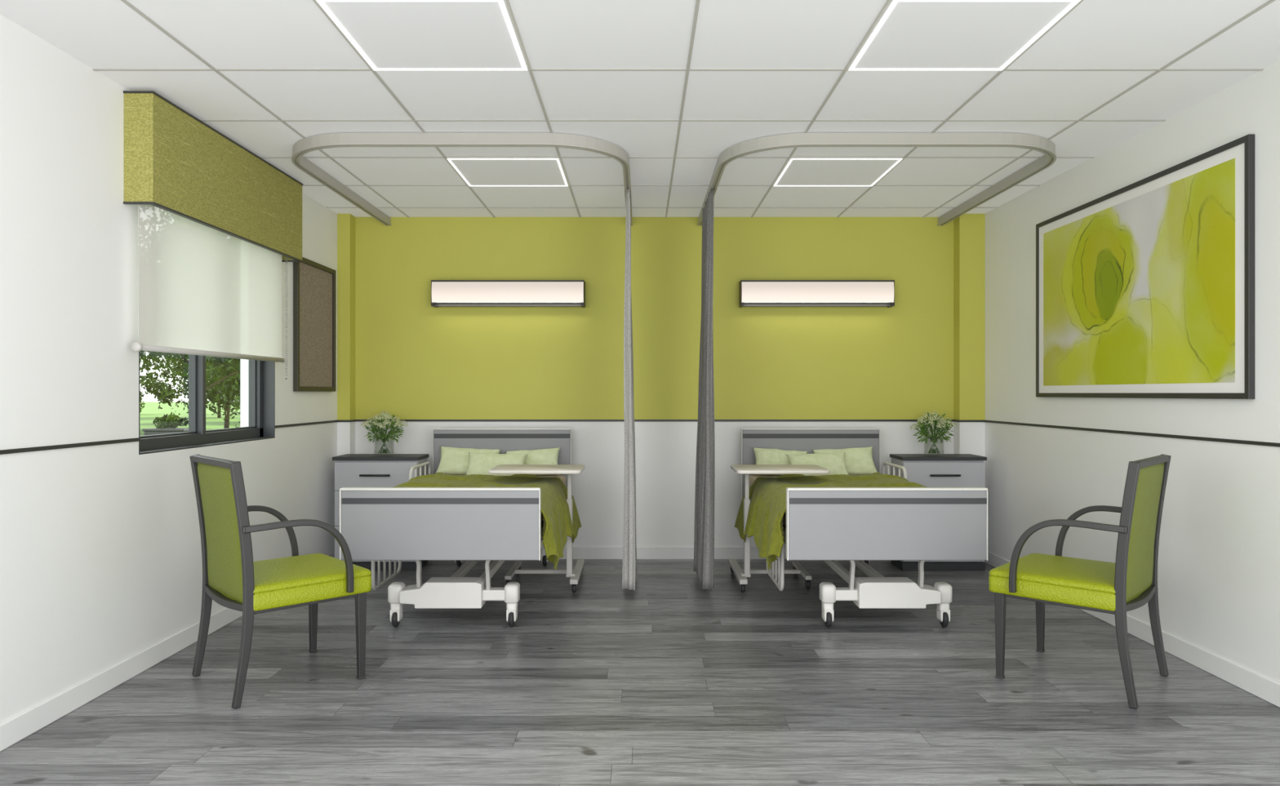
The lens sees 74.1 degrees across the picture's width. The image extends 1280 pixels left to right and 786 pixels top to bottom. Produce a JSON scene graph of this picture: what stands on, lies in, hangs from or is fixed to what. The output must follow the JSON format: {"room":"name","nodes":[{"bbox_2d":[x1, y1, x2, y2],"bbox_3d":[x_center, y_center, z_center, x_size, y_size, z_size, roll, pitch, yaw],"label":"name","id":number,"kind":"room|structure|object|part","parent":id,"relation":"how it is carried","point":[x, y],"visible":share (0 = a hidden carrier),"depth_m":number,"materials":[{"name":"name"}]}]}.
{"room":"hospital room","nodes":[
{"label":"hospital room","id":0,"kind":"room"},
{"bbox_2d":[0,13,337,724],"bbox_3d":[-2.215,-0.059,3.495,0.200,2.483,5.490,0,0,0],"label":"wall","id":1,"kind":"structure","parent":0,"point":[101,562],"depth_m":3.24,"materials":[{"name":"white paint"}]},
{"bbox_2d":[0,551,334,751],"bbox_3d":[-2.111,1.139,3.338,0.009,0.088,5.177,0,0,0],"label":"baseboard","id":2,"kind":"structure","parent":1,"relation":"attached to","point":[24,725],"depth_m":3.32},
{"bbox_2d":[0,420,337,454],"bbox_3d":[-2.112,0.196,3.338,0.006,0.014,5.177,0,0,0],"label":"trim","id":3,"kind":"structure","parent":1,"relation":"attached to","point":[129,440],"depth_m":3.22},
{"bbox_2d":[138,351,275,454],"bbox_3d":[-2.179,-0.338,4.247,0.131,1.198,1.334,0,0,0],"label":"window","id":4,"kind":"structure","parent":1,"relation":"in","point":[261,373],"depth_m":4.30,"materials":[{"name":"metal"}]},
{"bbox_2d":[130,204,287,379],"bbox_3d":[-2.062,-0.632,4.195,0.050,1.111,1.465,0,0,0],"label":"roller shade","id":5,"kind":"object","parent":1,"relation":"attached to","point":[203,290],"visible":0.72,"depth_m":4.01,"materials":[{"name":"fabric"}]},
{"bbox_3d":[-2.062,-0.189,4.189,0.026,0.026,1.412,0,0,0],"label":"rail","id":6,"kind":"part","parent":5,"relation":"part of","materials":[{"name":"white metal"}]},
{"bbox_3d":[-2.050,-0.598,4.916,0.006,1.044,0.024,0,0,0],"label":"pull chain","id":7,"kind":"part","parent":5,"relation":"part of","materials":[{"name":"white plastic"}]},
{"bbox_2d":[123,90,302,262],"bbox_3d":[-2.054,-1.006,4.244,0.123,0.462,1.546,0,0,0],"label":"window valance","id":8,"kind":"object","parent":1,"relation":"attached to","point":[175,162],"visible":0.98,"depth_m":3.89,"materials":[{"name":"fabric"}]},
{"bbox_2d":[293,257,336,391],"bbox_3d":[-2.100,-0.426,5.495,0.030,0.832,0.650,0,0,0],"label":"cork board","id":9,"kind":"object","parent":1,"relation":"attached to","point":[314,284],"visible":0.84,"depth_m":5.48,"materials":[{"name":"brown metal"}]},
{"bbox_3d":[-2.107,-0.426,5.495,0.015,0.772,0.590,0,0,0],"label":"cork panel","id":10,"kind":"part","parent":9,"relation":"part of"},
{"bbox_2d":[0,559,1279,785],"bbox_3d":[0.147,1.233,3.495,4.925,0.100,5.490,0,0,0],"label":"floor","id":11,"kind":"structure","parent":0,"point":[669,680],"depth_m":3.28,"materials":[{"name":"grey wood"}]},
{"bbox_2d":[189,454,371,708],"bbox_3d":[-1.498,0.721,3.544,0.561,0.928,0.600,0,0,-43],"label":"armchair","id":12,"kind":"object","parent":11,"relation":"on","point":[231,578],"visible":1,"depth_m":3.39,"materials":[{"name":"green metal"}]},
{"bbox_3d":[-1.841,0.721,3.561,0.085,0.928,0.028,0,0,-43],"label":"leg","id":13,"kind":"part","parent":12,"relation":"part of","materials":[{"name":"grey metal"}]},
{"bbox_3d":[-1.689,0.272,3.365,0.034,0.026,0.470,0,0,-43],"label":"rail","id":14,"kind":"part","parent":12,"relation":"part of","materials":[{"name":"grey metal"}]},
{"bbox_3d":[-1.663,0.548,3.389,0.089,0.526,0.464,0,0,-43],"label":"backrest","id":15,"kind":"part","parent":12,"relation":"part of","materials":[{"name":"fabric"}]},
{"bbox_3d":[-1.502,0.721,3.201,0.085,0.928,0.028,0,0,-43],"label":"leg","id":16,"kind":"part","parent":12,"relation":"part of","materials":[{"name":"grey metal"}]},
{"bbox_3d":[-1.709,0.653,3.724,0.035,0.316,0.425,0,0,43],"label":"armrest","id":17,"kind":"part","parent":12,"relation":"part of","materials":[{"name":"grey metal"}]},
{"bbox_3d":[-1.499,0.824,3.543,0.485,0.038,0.517,0,0,-43],"label":"seat frame","id":18,"kind":"part","parent":12,"relation":"part of","materials":[{"name":"grey metal"}]},
{"bbox_3d":[-1.474,0.779,3.567,0.495,0.104,0.528,0,0,-43],"label":"seat","id":19,"kind":"part","parent":12,"relation":"part of","materials":[{"name":"fabric"}]},
{"bbox_3d":[-1.332,0.653,3.322,0.425,0.316,0.035,0,0,-39],"label":"armrest","id":20,"kind":"part","parent":12,"relation":"part of","materials":[{"name":"grey metal"}]},
{"bbox_3d":[-1.495,1.003,3.881,0.038,0.360,0.037,0,0,-43],"label":"leg","id":21,"kind":"part","parent":12,"relation":"part of","materials":[{"name":"grey metal"}]},
{"bbox_3d":[-1.161,1.003,3.526,0.038,0.360,0.037,0,0,-43],"label":"leg","id":22,"kind":"part","parent":12,"relation":"part of","materials":[{"name":"grey metal"}]},
{"bbox_2d":[332,453,429,570],"bbox_3d":[-1.756,0.804,5.761,0.573,0.758,0.307,0,0,0],"label":"nightstand","id":23,"kind":"object","parent":11,"relation":"on","point":[351,470],"visible":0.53,"depth_m":5.64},
{"bbox_3d":[-1.756,0.767,5.649,0.549,0.231,0.018,0,0,0],"label":"drawer","id":24,"kind":"part","parent":23,"relation":"part of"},
{"bbox_3d":[-1.756,0.546,5.624,0.200,0.014,0.032,0,0,0],"label":"handle","id":25,"kind":"part","parent":23,"relation":"part of","materials":[{"name":"black metal"}]},
{"bbox_3d":[-1.756,1.004,5.649,0.549,0.234,0.018,0,0,0],"label":"drawer","id":26,"kind":"part","parent":23,"relation":"part of","materials":[{"name":"grey laminate"}]},
{"bbox_3d":[-1.756,0.554,5.649,0.549,0.187,0.018,0,0,0],"label":"drawer","id":27,"kind":"part","parent":23,"relation":"part of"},
{"bbox_2d":[360,410,408,453],"bbox_3d":[-1.739,0.272,5.792,0.288,0.305,0.256,0,0,38],"label":"flower arrangement","id":28,"kind":"object","parent":23,"relation":"on","point":[378,427],"visible":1,"depth_m":5.77,"materials":[{"name":"green plant"}]},
{"bbox_2d":[339,428,581,626],"bbox_3d":[-0.915,0.714,4.987,1.091,0.938,1.865,0,0,0],"label":"hospital bed","id":29,"kind":"object","parent":11,"relation":"on","point":[473,518],"visible":1,"depth_m":4.06,"materials":[{"name":"white plastic"}]},
{"bbox_3d":[-1.397,0.895,4.690,0.024,0.305,0.520,0,0,0],"label":"rail","id":30,"kind":"part","parent":29,"relation":"part of","materials":[{"name":"white metal"}]},
{"bbox_3d":[-1.125,0.879,4.290,0.040,0.253,0.050,0,0,0],"label":"lift arm","id":31,"kind":"part","parent":29,"relation":"part of"},
{"bbox_3d":[-1.430,0.604,5.600,0.062,0.272,0.500,0,0,0],"label":"rail","id":32,"kind":"part","parent":29,"relation":"part of","materials":[{"name":"white plastic"}]},
{"bbox_3d":[-0.957,0.631,4.077,0.950,0.341,0.035,0,0,0],"label":"footboard","id":33,"kind":"part","parent":29,"relation":"part of","materials":[{"name":"grey plastic"}]},
{"bbox_3d":[-0.997,1.012,4.300,0.410,0.131,0.130,0,0,0],"label":"motor","id":34,"kind":"part","parent":29,"relation":"part of","materials":[{"name":"white plastic"}]},
{"bbox_3d":[-0.942,1.023,5.048,0.580,0.060,1.555,0,0,0],"label":"frame","id":35,"kind":"part","parent":29,"relation":"part of","materials":[{"name":"white plastic"}]},
{"bbox_2d":[435,446,501,475],"bbox_3d":[-1.172,0.470,5.784,0.427,0.208,0.156,0,0,1],"label":"pillow","id":36,"kind":"object","parent":29,"relation":"on","point":[454,460],"visible":0.6,"depth_m":5.74,"materials":[{"name":"fabric"}]},
{"bbox_2d":[393,471,581,569],"bbox_3d":[-0.906,0.700,4.777,1.074,0.417,1.289,0,0,0],"label":"blanket","id":37,"kind":"object","parent":29,"relation":"on","point":[556,520],"depth_m":4.84,"materials":[{"name":"green fabric"}]},
{"bbox_3d":[-0.759,0.879,4.290,0.040,0.253,0.050,0,0,0],"label":"lift arm","id":38,"kind":"part","parent":29,"relation":"part of"},
{"bbox_2d":[466,452,527,475],"bbox_3d":[-0.957,0.490,5.643,0.406,0.184,0.158,0,0,0],"label":"pillow","id":39,"kind":"object","parent":29,"relation":"on","point":[479,463],"visible":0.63,"depth_m":5.62,"materials":[{"name":"fabric"}]},
{"bbox_3d":[-0.957,0.565,5.902,0.950,0.637,0.035,0,0,0],"label":"headboard","id":40,"kind":"part","parent":29,"relation":"part of","materials":[{"name":"grey plastic"}]},
{"bbox_2d":[505,447,560,475],"bbox_3d":[-0.732,0.477,5.782,0.388,0.204,0.148,0,0,-1],"label":"pillow","id":41,"kind":"object","parent":29,"relation":"on","point":[540,456],"visible":0.54,"depth_m":5.76,"materials":[{"name":"fabric"}]},
{"bbox_3d":[-0.957,0.723,4.990,0.910,0.080,1.790,0,0,0],"label":"bed frame","id":42,"kind":"part","parent":29,"relation":"part of","materials":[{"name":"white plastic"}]},
{"bbox_3d":[-0.957,0.623,4.990,0.900,0.120,1.750,0,0,0],"label":"mattress","id":43,"kind":"part","parent":29,"relation":"part of","materials":[{"name":"fabric"}]},
{"bbox_2d":[488,464,585,592],"bbox_3d":[-0.610,0.814,5.250,0.540,0.737,0.740,0,0,0],"label":"table","id":44,"kind":"object","parent":11,"relation":"on","point":[575,574],"visible":0.83,"depth_m":5.10,"materials":[{"name":"laminate"}]},
{"bbox_3d":[-0.485,0.600,5.120,0.160,0.266,0.080,0,0,0],"label":"post","id":45,"kind":"part","parent":44,"relation":"part of","materials":[{"name":"white metal"}]},
{"bbox_3d":[-0.425,0.866,5.120,0.034,0.455,0.050,0,0,0],"label":"post","id":46,"kind":"part","parent":44,"relation":"part of","materials":[{"name":"white metal"}]},
{"bbox_2d":[728,464,830,592],"bbox_3d":[0.830,0.814,5.250,0.540,0.737,0.740,0,0,0],"label":"table","id":47,"kind":"object","parent":11,"relation":"on","point":[740,574],"visible":0.98,"depth_m":5.10,"materials":[{"name":"laminate"}]},
{"bbox_3d":[0.705,0.600,5.120,0.160,0.266,0.080,0,0,0],"label":"post","id":48,"kind":"part","parent":47,"relation":"part of","materials":[{"name":"white metal"}]},
{"bbox_3d":[0.645,0.866,5.120,0.034,0.455,0.050,0,0,0],"label":"post","id":49,"kind":"part","parent":47,"relation":"part of","materials":[{"name":"white metal"}]},
{"bbox_2d":[734,428,987,626],"bbox_3d":[1.143,0.714,4.987,1.091,0.938,1.865,0,0,0],"label":"hospital bed","id":50,"kind":"object","parent":11,"relation":"on","point":[859,520],"visible":0.98,"depth_m":4.06,"materials":[{"name":"white plastic"}]},
{"bbox_3d":[1.185,0.623,4.990,0.900,0.120,1.750,0,0,0],"label":"mattress","id":51,"kind":"part","parent":50,"relation":"part of","materials":[{"name":"fabric"}]},
{"bbox_3d":[0.745,0.895,4.690,0.024,0.305,0.520,0,0,0],"label":"rail","id":52,"kind":"part","parent":50,"relation":"part of","materials":[{"name":"white metal"}]},
{"bbox_2d":[752,447,807,475],"bbox_3d":[0.960,0.476,5.782,0.384,0.204,0.157,0,0,3],"label":"pillow","id":53,"kind":"object","parent":50,"relation":"on","point":[763,456],"visible":0.44,"depth_m":5.77,"materials":[{"name":"green fabric"}]},
{"bbox_3d":[1.185,0.723,4.990,0.910,0.080,1.790,0,0,0],"label":"bed frame","id":54,"kind":"part","parent":50,"relation":"part of","materials":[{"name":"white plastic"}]},
{"bbox_3d":[1.185,0.565,5.902,0.950,0.637,0.035,0,0,0],"label":"headboard","id":55,"kind":"part","parent":50,"relation":"part of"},
{"bbox_2d":[786,452,848,475],"bbox_3d":[1.185,0.490,5.643,0.412,0.183,0.160,0,0,3],"label":"pillow","id":56,"kind":"object","parent":50,"relation":"on","point":[834,463],"visible":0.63,"depth_m":5.62,"materials":[{"name":"green fabric"}]},
{"bbox_2d":[734,472,926,569],"bbox_3d":[1.134,0.700,4.777,1.074,0.417,1.289,0,0,0],"label":"blanket","id":57,"kind":"object","parent":50,"relation":"on","point":[766,514],"depth_m":4.80,"materials":[{"name":"green fabric"}]},
{"bbox_2d":[812,446,877,475],"bbox_3d":[1.400,0.472,5.788,0.425,0.208,0.158,0,0,-2],"label":"pillow","id":58,"kind":"object","parent":50,"relation":"on","point":[858,461],"visible":0.6,"depth_m":5.75,"materials":[{"name":"green fabric"}]},
{"bbox_3d":[1.062,0.879,4.290,0.040,0.253,0.050,0,0,0],"label":"lift arm","id":59,"kind":"part","parent":50,"relation":"part of"},
{"bbox_3d":[1.245,1.023,5.048,0.580,0.060,1.555,0,0,0],"label":"frame","id":60,"kind":"part","parent":50,"relation":"part of","materials":[{"name":"white plastic"}]},
{"bbox_3d":[1.185,0.631,4.077,0.950,0.341,0.035,0,0,0],"label":"footboard","id":61,"kind":"part","parent":50,"relation":"part of","materials":[{"name":"grey plastic"}]},
{"bbox_3d":[1.658,0.604,5.600,0.062,0.272,0.500,0,0,0],"label":"rail","id":62,"kind":"part","parent":50,"relation":"part of","materials":[{"name":"white plastic"}]},
{"bbox_3d":[1.300,1.012,4.300,0.410,0.131,0.130,0,0,0],"label":"motor","id":63,"kind":"part","parent":50,"relation":"part of","materials":[{"name":"white plastic"}]},
{"bbox_3d":[1.428,0.879,4.290,0.040,0.253,0.050,0,0,0],"label":"lift arm","id":64,"kind":"part","parent":50,"relation":"part of"},
{"bbox_2d":[889,453,986,570],"bbox_3d":[2.022,0.804,5.761,0.563,0.758,0.307,0,0,0],"label":"nightstand","id":65,"kind":"object","parent":11,"relation":"on","point":[928,470],"visible":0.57,"depth_m":5.64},
{"bbox_2d":[910,411,956,453],"bbox_3d":[2.000,0.272,5.786,0.307,0.304,0.259,0,0,0],"label":"flower arrangement","id":66,"kind":"object","parent":65,"relation":"on","point":[935,418],"visible":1,"depth_m":5.77,"materials":[{"name":"green plant"}]},
{"bbox_3d":[2.022,1.004,5.649,0.539,0.234,0.018,0,0,0],"label":"drawer","id":67,"kind":"part","parent":65,"relation":"part of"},
{"bbox_3d":[2.022,0.554,5.649,0.539,0.187,0.018,0,0,0],"label":"drawer","id":68,"kind":"part","parent":65,"relation":"part of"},
{"bbox_3d":[2.022,0.546,5.624,0.200,0.014,0.032,0,0,0],"label":"handle","id":69,"kind":"part","parent":65,"relation":"part of","materials":[{"name":"black metal"}]},
{"bbox_2d":[988,454,1171,708],"bbox_3d":[1.835,0.721,3.544,0.561,0.928,0.600,0,0,43],"label":"armchair","id":70,"kind":"object","parent":11,"relation":"on","point":[1128,584],"visible":1,"depth_m":3.39,"materials":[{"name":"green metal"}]},
{"bbox_3d":[1.498,1.003,3.526,0.038,0.360,0.037,0,0,43],"label":"leg","id":71,"kind":"part","parent":70,"relation":"part of","materials":[{"name":"grey metal"}]},
{"bbox_3d":[1.832,1.003,3.881,0.038,0.360,0.037,0,0,43],"label":"leg","id":72,"kind":"part","parent":70,"relation":"part of","materials":[{"name":"grey metal"}]},
{"bbox_3d":[1.811,0.779,3.567,0.495,0.104,0.528,0,0,43],"label":"seat","id":73,"kind":"part","parent":70,"relation":"part of","materials":[{"name":"fabric"}]},
{"bbox_3d":[1.669,0.653,3.322,0.425,0.316,0.035,0,0,39],"label":"armrest","id":74,"kind":"part","parent":70,"relation":"part of","materials":[{"name":"grey metal"}]},
{"bbox_3d":[1.836,0.824,3.543,0.485,0.038,0.517,0,0,43],"label":"seat frame","id":75,"kind":"part","parent":70,"relation":"part of","materials":[{"name":"grey metal"}]},
{"bbox_3d":[2.046,0.653,3.724,0.035,0.316,0.425,0,0,-43],"label":"armrest","id":76,"kind":"part","parent":70,"relation":"part of","materials":[{"name":"grey metal"}]},
{"bbox_3d":[1.839,0.721,3.201,0.085,0.928,0.028,0,0,43],"label":"leg","id":77,"kind":"part","parent":70,"relation":"part of","materials":[{"name":"grey metal"}]},
{"bbox_3d":[2.000,0.548,3.389,0.089,0.526,0.464,0,0,43],"label":"backrest","id":78,"kind":"part","parent":70,"relation":"part of","materials":[{"name":"fabric"}]},
{"bbox_3d":[2.026,0.272,3.365,0.034,0.026,0.470,0,0,43],"label":"rail","id":79,"kind":"part","parent":70,"relation":"part of","materials":[{"name":"grey metal"}]},
{"bbox_3d":[2.178,0.721,3.561,0.085,0.928,0.028,0,0,43],"label":"leg","id":80,"kind":"part","parent":70,"relation":"part of","materials":[{"name":"grey metal"}]},
{"bbox_2d":[0,0,1279,217],"bbox_3d":[0.147,-1.300,3.495,4.925,0.101,5.490,0,0,0],"label":"ceiling","id":81,"kind":"structure","parent":0,"point":[675,85],"depth_m":3.49,"materials":[{"name":"tile"}]},
{"bbox_2d":[316,0,527,70],"bbox_3d":[-0.730,-1.249,2.978,0.592,0.008,0.592,0,0,0],"label":"ceiling light panel","id":82,"kind":"object","parent":81,"relation":"attached to","point":[388,34],"visible":1,"depth_m":2.93,"materials":[{"name":"white plastic"}]},
{"bbox_2d":[291,133,632,226],"bbox_3d":[-0.931,-1.220,5.053,1.756,0.058,1.974,0,0,0],"label":"track","id":83,"kind":"object","parent":81,"relation":"attached to","point":[305,145],"visible":1,"depth_m":4.09,"materials":[{"name":"metal"}]},
{"bbox_2d":[622,188,637,590],"bbox_3d":[-0.061,-0.021,5.247,0.082,2.338,0.629,0,0,2],"label":"privacy curtain","id":84,"kind":"object","parent":83,"relation":"hanging from","point":[629,569],"visible":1,"depth_m":4.96,"materials":[{"name":"grey fabric"}]},
{"bbox_2d":[447,158,568,186],"bbox_3d":[-0.730,-1.249,4.808,0.592,0.008,0.592,0,0,0],"label":"ceiling light panel","id":85,"kind":"object","parent":81,"relation":"attached to","point":[475,171],"visible":1,"depth_m":4.78,"materials":[{"name":"white plastic"}]},
{"bbox_2d":[773,158,902,186],"bbox_3d":[1.100,-1.249,4.808,0.592,0.008,0.592,0,0,0],"label":"ceiling light panel","id":86,"kind":"object","parent":81,"relation":"attached to","point":[797,171],"visible":1,"depth_m":4.78,"materials":[{"name":"white plastic"}]},
{"bbox_2d":[697,133,1056,226],"bbox_3d":[1.282,-1.220,5.053,1.743,0.058,1.974,0,0,0],"label":"track","id":87,"kind":"object","parent":81,"relation":"attached to","point":[1046,146],"visible":0.96,"depth_m":4.10,"materials":[{"name":"metal"}]},
{"bbox_2d":[693,188,715,591],"bbox_3d":[0.392,-0.021,5.236,0.097,2.338,0.638,0,0,0],"label":"privacy curtain","id":88,"kind":"object","parent":87,"relation":"hanging from","point":[704,493],"visible":1,"depth_m":5.01,"materials":[{"name":"fabric"}]},
{"bbox_2d":[848,0,1079,70],"bbox_3d":[1.100,-1.249,2.978,0.592,0.008,0.592,0,0,0],"label":"ceiling light panel","id":89,"kind":"object","parent":81,"relation":"attached to","point":[909,34],"visible":1,"depth_m":2.93,"materials":[{"name":"white plastic"}]},
{"bbox_2d":[337,213,985,546],"bbox_3d":[0.147,-0.059,6.083,4.525,2.483,0.313,0,0,0],"label":"wall","id":90,"kind":"structure","parent":0,"point":[403,356],"depth_m":6.04,"materials":[{"name":"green paint"}]},
{"bbox_2d":[431,280,585,307],"bbox_3d":[-0.925,-0.699,5.982,1.071,0.180,0.116,0,0,0],"label":"wall lamp","id":91,"kind":"object","parent":90,"relation":"attached to","point":[444,293],"visible":1,"depth_m":5.93,"materials":[{"name":"grey plastic"}]},
{"bbox_2d":[337,419,984,422],"bbox_3d":[0.147,0.196,5.981,4.513,0.014,0.119,0,0,0],"label":"trim","id":92,"kind":"structure","parent":90,"relation":"attached to","point":[351,420],"depth_m":6.03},
{"bbox_2d":[559,546,786,559],"bbox_3d":[0.147,1.139,5.979,4.507,0.088,0.122,0,0,0],"label":"baseboard","id":93,"kind":"structure","parent":90,"relation":"attached to","point":[579,553],"depth_m":6.03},
{"bbox_2d":[738,280,894,307],"bbox_3d":[1.243,-0.699,5.982,1.074,0.180,0.116,0,0,0],"label":"wall lamp","id":94,"kind":"object","parent":90,"relation":"attached to","point":[752,293],"visible":1,"depth_m":5.93,"materials":[{"name":"grey plastic"}]},
{"bbox_2d":[985,60,1279,684],"bbox_3d":[2.510,-0.059,3.495,0.200,2.483,5.490,0,0,0],"label":"wall","id":95,"kind":"structure","parent":0,"point":[1219,560],"depth_m":3.84,"materials":[{"name":"white paint"}]},
{"bbox_2d":[983,551,1279,707],"bbox_3d":[2.405,1.139,3.338,0.009,0.088,5.177,0,0,0],"label":"baseboard","id":96,"kind":"structure","parent":95,"relation":"attached to","point":[1260,686],"depth_m":3.62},
{"bbox_2d":[984,420,1279,447],"bbox_3d":[2.407,0.196,3.338,0.006,0.014,5.177,0,0,0],"label":"trim","id":97,"kind":"structure","parent":95,"relation":"attached to","point":[1221,440],"depth_m":3.97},
{"bbox_2d":[1035,133,1254,399],"bbox_3d":[2.397,-0.495,4.216,0.026,1.039,1.787,0,0,0],"label":"framed picture","id":98,"kind":"object","parent":95,"relation":"attached to","point":[1145,287],"visible":1,"depth_m":3.94},
{"label":"outside","id":99,"kind":"structure","parent":0,"visible":0},
{"bbox_2d":[139,401,239,435],"bbox_3d":[-42.400,1.027,30.000,80.000,0.594,80.000,0,0,0],"label":"ground","id":100,"kind":"structure","parent":99,"point":[150,411],"depth_m":28.10,"materials":[{"name":"green plant"}]},
{"bbox_2d":[139,374,176,413],"bbox_3d":[-18.139,-0.070,28.712,4.942,1.702,1.736,0,0,11],"label":"tree","id":101,"kind":"object","parent":100,"relation":"on","point":[155,389],"visible":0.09,"depth_m":28.71,"materials":[{"name":"green plant"}]},
{"bbox_2d":[142,413,188,435],"bbox_3d":[-7.750,0.641,14.000,0.680,0.642,0.440,0,0,0],"label":"planter","id":102,"kind":"object","parent":100,"relation":"on","point":[166,424],"visible":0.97,"depth_m":13.88,"materials":[{"name":"green plant"}]},
{"bbox_2d":[139,350,239,416],"bbox_3d":[-6.432,-1.399,12.477,3.248,4.896,3.255,0,0,-15],"label":"tree","id":103,"kind":"object","parent":100,"relation":"on","point":[222,361],"visible":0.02,"depth_m":12.92,"materials":[{"name":"green plant"}]},
{"bbox_2d":[139,351,239,428],"bbox_3d":[-8.098,-1.236,16.705,3.305,4.282,3.537,0,0,44],"label":"tree","id":104,"kind":"object","parent":100,"relation":"on","point":[236,389],"visible":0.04,"depth_m":16.27,"materials":[{"name":"green plant"}]},
{"bbox_2d":[144,352,239,417],"bbox_3d":[-12.436,-1.308,24.866,3.537,4.282,3.305,0,0,16],"label":"tree","id":105,"kind":"object","parent":100,"relation":"on","point":[219,415],"visible":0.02,"depth_m":24.38,"materials":[{"name":"green plant"}]}
]}

